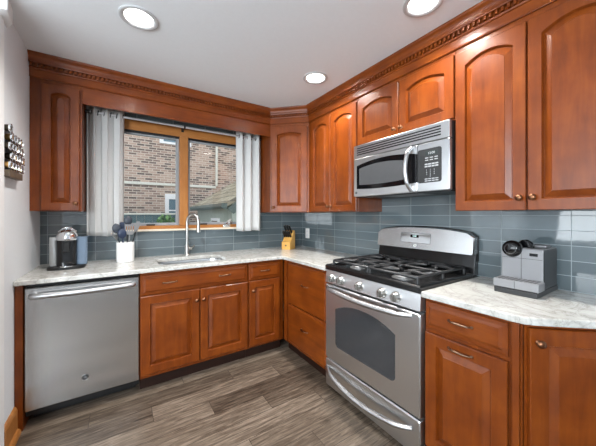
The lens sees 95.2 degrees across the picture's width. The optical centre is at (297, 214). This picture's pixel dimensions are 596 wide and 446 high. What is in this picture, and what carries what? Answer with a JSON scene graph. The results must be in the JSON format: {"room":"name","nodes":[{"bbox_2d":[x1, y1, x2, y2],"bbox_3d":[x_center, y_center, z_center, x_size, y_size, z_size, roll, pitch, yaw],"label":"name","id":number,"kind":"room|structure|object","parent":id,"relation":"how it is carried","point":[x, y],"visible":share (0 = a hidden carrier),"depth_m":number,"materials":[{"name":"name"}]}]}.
{"room":"kitchen","nodes":[
{"label":"kitchen","id":0,"kind":"room"},
{"bbox_2d":[4,24,39,423],"bbox_3d":[-1.861,0.138,1.803,0.100,2.491,0.975,0,0,-33],"label":"wall","id":1,"kind":"structure","parent":0,"point":[21,225],"depth_m":1.60,"materials":[{"name":"paint"}]},
{"bbox_2d":[0,15,3,445],"bbox_3d":[-1.569,0.133,1.359,0.123,2.300,0.082,0,0,-33],"label":"trim","id":2,"kind":"structure","parent":1,"relation":"attached to","point":[1,18],"depth_m":1.39,"materials":[{"name":"white paint"}]},
{"bbox_2d":[0,0,12,27],"bbox_3d":[-1.579,-1.067,1.399,0.169,0.081,0.200,0,0,-33],"label":"trim","id":3,"kind":"structure","parent":1,"relation":"attached to","point":[6,12],"depth_m":1.40,"materials":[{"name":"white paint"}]},
{"bbox_2d":[4,407,21,445],"bbox_3d":[-1.595,1.204,1.519,0.034,0.158,0.212,0,0,-33],"label":"baseboard","id":4,"kind":"structure","parent":1,"relation":"attached to","point":[12,433],"depth_m":1.52,"materials":[{"name":"brown wood"}]},
{"bbox_2d":[4,131,22,180],"bbox_3d":[-1.607,-0.333,1.539,0.033,0.259,0.255,0,0,-33],"label":"rack","id":5,"kind":"object","parent":1,"relation":"attached to","point":[8,173],"visible":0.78,"depth_m":1.48,"materials":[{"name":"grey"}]},
{"bbox_2d":[4,160,12,169],"bbox_3d":[-1.544,-0.267,1.448,0.032,0.050,0.050,0,0,-33],"label":"capsule","id":6,"kind":"object","parent":5,"relation":"in","point":[7,164],"visible":0.95,"depth_m":1.44,"materials":[{"name":"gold metal"}]},
{"bbox_2d":[4,161,8,167],"bbox_3d":[-1.548,-0.267,1.445,0.022,0.040,0.040,0,0,-33],"label":"cup","id":7,"kind":"object","parent":6,"relation":"on","point":[6,163],"depth_m":1.43,"materials":[{"name":"gold metal"}]},
{"bbox_2d":[4,123,12,132],"bbox_3d":[-1.544,-0.463,1.448,0.032,0.050,0.050,0,0,-33],"label":"capsule","id":8,"kind":"object","parent":5,"relation":"in","point":[7,127],"visible":0.98,"depth_m":1.44,"materials":[{"name":"metal"}]},
{"bbox_2d":[4,124,8,131],"bbox_3d":[-1.548,-0.463,1.445,0.022,0.040,0.040,0,0,-33],"label":"cup","id":9,"kind":"object","parent":8,"relation":"on","point":[6,126],"depth_m":1.43,"materials":[{"name":"metal"}]},
{"bbox_2d":[4,141,12,150],"bbox_3d":[-1.544,-0.369,1.448,0.032,0.050,0.050,0,0,-33],"label":"capsule","id":10,"kind":"object","parent":5,"relation":"in","point":[7,145],"visible":0.95,"depth_m":1.44,"materials":[{"name":"metal"}]},
{"bbox_2d":[4,152,14,160],"bbox_3d":[-1.558,-0.318,1.469,0.032,0.050,0.050,0,0,-33],"label":"capsule","id":11,"kind":"object","parent":5,"relation":"in","point":[9,155],"visible":1,"depth_m":1.46,"materials":[{"name":"metal"}]},
{"bbox_2d":[4,152,9,159],"bbox_3d":[-1.562,-0.318,1.466,0.022,0.040,0.040,0,0,-33],"label":"cup","id":12,"kind":"object","parent":11,"relation":"on","point":[7,155],"depth_m":1.45,"materials":[{"name":"metal"}]},
{"bbox_2d":[4,133,14,141],"bbox_3d":[-1.558,-0.420,1.469,0.032,0.050,0.050,0,0,-33],"label":"capsule","id":13,"kind":"object","parent":5,"relation":"in","point":[9,136],"visible":0.98,"depth_m":1.46,"materials":[{"name":"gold metal"}]},
{"bbox_2d":[4,133,9,140],"bbox_3d":[-1.562,-0.420,1.466,0.022,0.040,0.040,0,0,-33],"label":"cup","id":14,"kind":"object","parent":13,"relation":"on","point":[7,136],"depth_m":1.45,"materials":[{"name":"gold metal"}]},
{"bbox_2d":[7,143,15,151],"bbox_3d":[-1.572,-0.369,1.490,0.032,0.050,0.050,0,0,-33],"label":"capsule","id":15,"kind":"object","parent":5,"relation":"in","point":[14,145],"visible":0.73,"depth_m":1.49,"materials":[{"name":"metal"}]},
{"bbox_2d":[4,169,22,180],"bbox_3d":[-1.597,-0.222,1.525,0.030,0.038,0.220,0,0,-33],"label":"shelf","id":16,"kind":"object","parent":5,"relation":"attached to","point":[8,173],"depth_m":1.48,"materials":[{"name":"brown wood"}]},
{"bbox_2d":[16,320,402,445],"bbox_3d":[-0.660,1.333,0.004,4.941,0.100,5.000,0,0,-33],"label":"floor","id":17,"kind":"structure","parent":0,"point":[273,397],"depth_m":1.76,"materials":[{"name":"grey wood"}]},
{"bbox_2d":[14,285,28,431],"bbox_3d":[-1.814,0.850,1.859,0.036,0.866,0.610,0,0,-33],"label":"end panel","id":18,"kind":"object","parent":17,"relation":"on","point":[18,290],"visible":0.31,"depth_m":1.60,"materials":[{"name":"brown wood"}]},
{"bbox_2d":[24,274,138,416],"bbox_3d":[-1.525,0.854,2.000,0.592,0.858,0.654,0,0,-33],"label":"dishwasher","id":19,"kind":"object","parent":17,"relation":"on","point":[81,337],"visible":0.98,"depth_m":1.76,"materials":[{"name":"grey metal"}]},
{"bbox_2d":[139,263,247,389],"bbox_3d":[-0.940,0.850,2.406,0.822,0.866,0.649,0,0,-33],"label":"base cabinet","id":20,"kind":"object","parent":17,"relation":"on","point":[193,320],"visible":0.99,"depth_m":2.13,"materials":[{"name":"brown wood"}]},
{"bbox_2d":[245,259,282,356],"bbox_3d":[-0.444,0.850,2.731,0.359,0.866,0.649,0,0,-33],"label":"base cabinet","id":21,"kind":"object","parent":17,"relation":"on","point":[264,278],"visible":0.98,"depth_m":2.48,"materials":[{"name":"brown wood"}]},
{"bbox_2d":[284,260,328,375],"bbox_3d":[0.275,0.850,2.473,0.649,0.866,0.667,0,0,-33],"label":"base cabinet","id":22,"kind":"object","parent":17,"relation":"on","point":[304,286],"visible":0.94,"depth_m":2.26,"materials":[{"name":"brown wood"}]},
{"bbox_2d":[13,246,358,286],"bbox_3d":[-0.635,0.401,2.240,2.428,0.030,1.283,0,0,-33],"label":"countertop","id":23,"kind":"structure","parent":22,"relation":"on","point":[317,258],"depth_m":2.21,"materials":[{"name":"white stone"}]},
{"bbox_2d":[47,226,87,270],"bbox_3d":[-1.673,0.234,1.980,0.222,0.303,0.195,0,0,-33],"label":"coffee machine","id":24,"kind":"object","parent":23,"relation":"on","point":[68,250],"visible":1,"depth_m":1.95,"materials":[{"name":"black plastic"}]},
{"bbox_2d":[58,264,74,267],"bbox_3d":[-1.645,0.362,1.935,0.090,0.007,0.090,0,0,-33],"label":"drip tray","id":25,"kind":"object","parent":24,"relation":"on","point":[59,265],"depth_m":1.93,"materials":[{"name":"silver metal"}]},
{"bbox_2d":[116,241,133,262],"bbox_3d":[-1.431,0.305,2.255,0.129,0.162,0.129,0,0,-33],"label":"utensil crock","id":26,"kind":"object","parent":23,"relation":"on","point":[124,251],"visible":0.91,"depth_m":2.20,"materials":[{"name":"white ceramic"}]},
{"bbox_2d":[112,223,120,242],"bbox_3d":[-1.458,0.219,2.206,0.020,0.301,0.082,0,0,42],"label":"serving spoon","id":27,"kind":"object","parent":26,"relation":"in","point":[116,227],"visible":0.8,"depth_m":2.19,"materials":[{"name":"plastic"}]},
{"bbox_2d":[119,222,124,242],"bbox_3d":[-1.464,0.214,2.266,0.042,0.310,0.026,0,0,-33],"label":"spatula","id":28,"kind":"object","parent":26,"relation":"in","point":[122,225],"visible":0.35,"depth_m":2.27,"materials":[{"name":"blue plastic"}]},
{"bbox_2d":[118,229,126,242],"bbox_3d":[-1.422,0.240,2.199,0.034,0.259,0.051,0,0,25],"label":"spoon","id":29,"kind":"object","parent":26,"relation":"in","point":[122,233],"visible":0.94,"depth_m":2.20,"materials":[{"name":"blue plastic"}]},
{"bbox_2d":[124,216,131,241],"bbox_3d":[-1.435,0.187,2.299,0.026,0.364,0.056,0,0,35],"label":"ladle","id":30,"kind":"object","parent":26,"relation":"in","point":[127,220],"visible":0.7,"depth_m":2.29,"materials":[{"name":"plastic"}]},
{"bbox_2d":[125,224,134,241],"bbox_3d":[-1.386,0.223,2.244,0.077,0.294,0.037,0,0,-33],"label":"slotted turner","id":31,"kind":"object","parent":26,"relation":"in","point":[130,232],"visible":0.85,"depth_m":2.23,"materials":[{"name":"silver metal"}]},
{"bbox_2d":[132,221,139,241],"bbox_3d":[-1.385,0.211,2.292,0.097,0.319,0.011,0,0,-33],"label":"spatula","id":32,"kind":"object","parent":26,"relation":"in","point":[137,225],"visible":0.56,"depth_m":2.30,"materials":[{"name":"black plastic"}]},
{"bbox_2d":[158,258,221,264],"bbox_3d":[-0.927,0.504,2.375,0.564,0.174,0.374,0,0,-33],"label":"sink","id":33,"kind":"object","parent":23,"relation":"in","point":[202,259],"visible":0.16,"depth_m":2.52,"materials":[{"name":"silver metal"}]},
{"bbox_2d":[184,213,199,255],"bbox_3d":[-1.011,0.183,2.609,0.163,0.406,0.067,0,0,2],"label":"faucet","id":34,"kind":"object","parent":23,"relation":"on","point":[187,248],"visible":1,"depth_m":2.59,"materials":[{"name":"silver metal"}]},
{"bbox_2d":[282,230,294,249],"bbox_3d":[-0.109,0.281,3.091,0.104,0.211,0.142,0,0,23],"label":"knife block","id":35,"kind":"object","parent":23,"relation":"on","point":[288,243],"visible":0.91,"depth_m":3.05,"materials":[{"name":"brown wood"}]},
{"bbox_2d":[325,226,478,445],"bbox_3d":[0.647,0.668,1.854,0.702,1.170,0.763,0,0,-33],"label":"gas range","id":36,"kind":"object","parent":17,"relation":"on","point":[376,308],"visible":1,"depth_m":1.67,"materials":[{"name":"grey metal"}]},
{"bbox_2d":[325,258,473,293],"bbox_3d":[0.650,0.382,1.856,0.571,0.038,0.763,0,0,-33],"label":"cooktop","id":37,"kind":"object","parent":36,"relation":"in","point":[407,285],"depth_m":1.65,"materials":[{"name":"black metal"}]},
{"bbox_2d":[425,298,523,445],"bbox_3d":[0.993,0.850,1.375,0.649,0.866,0.401,0,0,-33],"label":"base cabinet","id":38,"kind":"object","parent":17,"relation":"on","point":[474,361],"visible":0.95,"depth_m":1.19,"materials":[{"name":"brown wood"}]},
{"bbox_2d":[421,276,595,328],"bbox_3d":[1.123,0.401,1.188,0.636,0.030,0.861,0,0,-33],"label":"countertop","id":39,"kind":"structure","parent":38,"relation":"on","point":[558,308],"depth_m":1.19,"materials":[{"name":"white stone"}]},
{"bbox_2d":[493,239,557,298],"bbox_3d":[1.170,0.256,1.393,0.305,0.260,0.180,0,0,-33],"label":"espresso machine","id":40,"kind":"object","parent":39,"relation":"on","point":[529,269],"visible":1,"depth_m":1.34,"materials":[{"name":"grey plastic"}]},
{"bbox_2d":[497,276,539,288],"bbox_3d":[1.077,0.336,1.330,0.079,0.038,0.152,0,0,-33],"label":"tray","id":41,"kind":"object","parent":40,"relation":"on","point":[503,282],"depth_m":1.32,"materials":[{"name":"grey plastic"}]},
{"bbox_2d":[493,276,544,292],"bbox_3d":[1.079,0.338,1.334,0.084,0.040,0.180,0,0,-33],"label":"drip tray","id":42,"kind":"object","parent":40,"relation":"on","point":[515,284],"depth_m":1.31,"materials":[{"name":"silver metal"}]},
{"bbox_2d":[524,325,595,445],"bbox_3d":[1.233,0.850,1.043,0.609,0.866,0.413,0,0,-33],"label":"base cabinet","id":43,"kind":"object","parent":17,"relation":"on","point":[560,362],"visible":0.95,"depth_m":1.02,"materials":[{"name":"brown wood"}]},
{"bbox_2d":[10,0,482,107],"bbox_3d":[-0.688,-1.108,0.046,4.941,0.001,5.100,0,0,-33],"label":"ceiling","id":44,"kind":"structure","parent":0,"point":[258,52],"depth_m":1.72,"materials":[{"name":"paint"}]},
{"bbox_2d":[118,5,158,30],"bbox_3d":[-0.895,-1.141,1.531,0.198,0.083,0.198,0,0,-33],"label":"recessed light","id":45,"kind":"object","parent":44,"relation":"in","point":[137,17],"visible":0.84,"depth_m":1.57,"materials":[{"name":"white paint"}]},
{"bbox_2d":[303,72,327,84],"bbox_3d":[0.142,-1.141,2.201,0.198,0.083,0.198,0,0,-33],"label":"recessed light","id":46,"kind":"object","parent":44,"relation":"in","point":[314,78],"visible":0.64,"depth_m":2.25,"materials":[{"name":"white paint"}]},
{"bbox_2d":[403,0,443,17],"bbox_3d":[0.653,-1.141,1.422,0.198,0.083,0.198,0,0,-33],"label":"recessed light","id":47,"kind":"object","parent":44,"relation":"in","point":[411,8],"visible":1,"depth_m":1.48,"materials":[{"name":"white paint"}]},
{"bbox_2d":[283,259,283,319],"bbox_3d":[-1.005,0.138,2.862,2.691,2.491,0.139,0,0,-33],"label":"wall","id":48,"kind":"structure","parent":0,"point":[283,259],"depth_m":3.32,"materials":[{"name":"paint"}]},
{"bbox_2d":[30,76,85,211],"bbox_3d":[-1.788,-0.522,2.045,0.282,0.990,0.349,0,0,-33],"label":"upper cabinet","id":49,"kind":"object","parent":48,"relation":"attached to","point":[57,110],"visible":1,"depth_m":1.93,"materials":[{"name":"brown wood"}]},
{"bbox_2d":[82,87,269,136],"bbox_3d":[-0.953,-0.921,2.453,1.561,0.191,0.020,0,0,-33],"label":"valance","id":50,"kind":"object","parent":49,"relation":"attached to","point":[91,97],"visible":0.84,"depth_m":2.33,"materials":[{"name":"brown wood"}]},
{"bbox_2d":[40,105,299,264],"bbox_3d":[-0.989,-0.297,2.783,2.431,1.460,0.011,0,0,-33],"label":"backsplash","id":51,"kind":"structure","parent":48,"relation":"attached to","point":[270,235],"depth_m":2.61,"materials":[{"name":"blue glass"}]},
{"bbox_2d":[85,109,260,140],"bbox_3d":[-1.084,-0.835,2.643,1.548,0.044,0.118,0,0,-33],"label":"curtain rod","id":52,"kind":"object","parent":48,"relation":"attached to","point":[86,110],"visible":0.89,"depth_m":2.56,"materials":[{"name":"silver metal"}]},
{"bbox_2d":[87,105,123,235],"bbox_3d":[-1.593,-0.355,2.256,0.256,1.064,0.070,0,0,-33],"label":"curtain","id":53,"kind":"object","parent":52,"relation":"hanging from","point":[105,133],"visible":0.98,"depth_m":2.25,"materials":[{"name":"white fabric"}]},
{"bbox_2d":[236,132,259,230],"bbox_3d":[-0.525,-0.355,2.954,0.286,1.064,0.080,0,0,-33],"label":"curtain","id":54,"kind":"object","parent":52,"relation":"hanging from","point":[247,150],"visible":0.99,"depth_m":2.94,"materials":[{"name":"white fabric"}]},
{"bbox_2d":[124,118,235,231],"bbox_3d":[-1.154,-0.353,2.728,1.415,1.008,0.160,0,0,-33],"label":"window","id":55,"kind":"structure","parent":48,"relation":"in","point":[182,140],"depth_m":2.68,"materials":[{"name":"brown wood"}]},
{"bbox_2d":[223,219,232,226],"bbox_3d":[-0.752,0.085,2.912,0.115,0.096,0.034,0,0,-33],"label":"figurine","id":56,"kind":"object","parent":55,"relation":"on","point":[228,222],"visible":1,"depth_m":2.90,"materials":[{"name":"white ceramic"}]},
{"bbox_2d":[260,122,322,212],"bbox_3d":[-0.057,-0.522,3.031,0.594,0.990,0.593,0,0,-33],"label":"upper cabinet","id":57,"kind":"object","parent":48,"relation":"attached to","point":[284,155],"visible":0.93,"depth_m":2.82,"materials":[{"name":"brown wood"}]},
{"bbox_2d":[27,0,556,124],"bbox_3d":[-0.099,-1.028,2.096,3.229,0.158,1.445,0,0,15],"label":"crown molding","id":58,"kind":"structure","parent":57,"relation":"attached to","point":[485,17],"depth_m":2.00,"materials":[{"name":"brown wood"}]},
{"bbox_3d":[1.429,0.037,1.460,0.150,2.691,5.150,0,0,-33],"label":"wall","id":59,"kind":"structure","parent":0,"visible":0},
{"bbox_2d":[306,228,308,237],"bbox_3d":[0.113,0.223,3.307,0.009,0.120,0.076,0,0,-33],"label":"outlet","id":60,"kind":"object","parent":59,"relation":"attached to","point":[307,229],"visible":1,"depth_m":3.30,"materials":[{"name":"white plastic"}]},
{"bbox_2d":[309,98,381,211],"bbox_3d":[0.402,-0.522,2.564,0.338,0.990,0.687,0,0,-33],"label":"upper cabinet","id":61,"kind":"object","parent":59,"relation":"attached to","point":[333,135],"visible":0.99,"depth_m":2.44,"materials":[{"name":"brown wood"}]},
{"bbox_2d":[357,50,455,145],"bbox_3d":[0.800,-0.783,1.955,0.338,0.468,0.765,0,0,-33],"label":"upper cabinet","id":62,"kind":"object","parent":59,"relation":"attached to","point":[426,95],"visible":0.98,"depth_m":1.79,"materials":[{"name":"brown wood"}]},
{"bbox_2d":[354,119,455,198],"bbox_3d":[0.770,-0.342,1.937,0.406,0.407,0.757,0,0,-33],"label":"microwave","id":63,"kind":"object","parent":62,"relation":"attached to","point":[421,161],"visible":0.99,"depth_m":1.75,"materials":[{"name":"grey metal"}]},
{"bbox_2d":[300,194,595,295],"bbox_3d":[0.842,-0.072,2.211,0.011,1.010,2.950,0,0,-33],"label":"backsplash","id":64,"kind":"structure","parent":59,"relation":"attached to","point":[572,233],"depth_m":1.70,"materials":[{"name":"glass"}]},
{"bbox_2d":[456,0,595,210],"bbox_3d":[1.193,-0.520,1.354,0.338,0.994,0.667,0,0,-33],"label":"upper cabinet","id":65,"kind":"object","parent":59,"relation":"attached to","point":[526,88],"visible":1,"depth_m":1.26,"materials":[{"name":"brown wood"}]},
{"label":"outside","id":66,"kind":"structure","parent":0,"visible":0},
{"bbox_3d":[-4.622,2.133,8.860,21.000,0.100,13.840,0,0,-33],"label":"trim","id":67,"kind":"structure","parent":66,"visible":0},
{"bbox_2d":[124,213,174,222],"bbox_3d":[-4.160,1.020,5.255,3.870,2.125,0.080,0,0,-33],"label":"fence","id":68,"kind":"object","parent":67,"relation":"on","point":[149,217],"visible":0.11,"depth_m":5.84,"materials":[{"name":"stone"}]},
{"bbox_2d":[156,214,174,222],"bbox_3d":[-2.585,1.032,5.324,0.376,2.103,0.375,0,0,-33],"label":"shrub","id":69,"kind":"object","parent":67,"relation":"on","point":[166,219],"visible":0.35,"depth_m":5.27,"materials":[{"name":"green plant"}]},
{"bbox_2d":[124,134,235,222],"bbox_3d":[-3.271,-1.167,6.792,13.000,6.500,0.380,0,0,-33],"label":"brick house","id":70,"kind":"structure","parent":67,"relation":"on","point":[149,163],"depth_m":6.66,"materials":[{"name":"brick"}]},
{"bbox_2d":[190,181,235,221],"bbox_3d":[-0.465,0.351,6.339,3.500,3.463,2.650,0,0,-33],"label":"garage","id":71,"kind":"structure","parent":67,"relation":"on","point":[220,206],"depth_m":5.22,"materials":[{"name":"green"}]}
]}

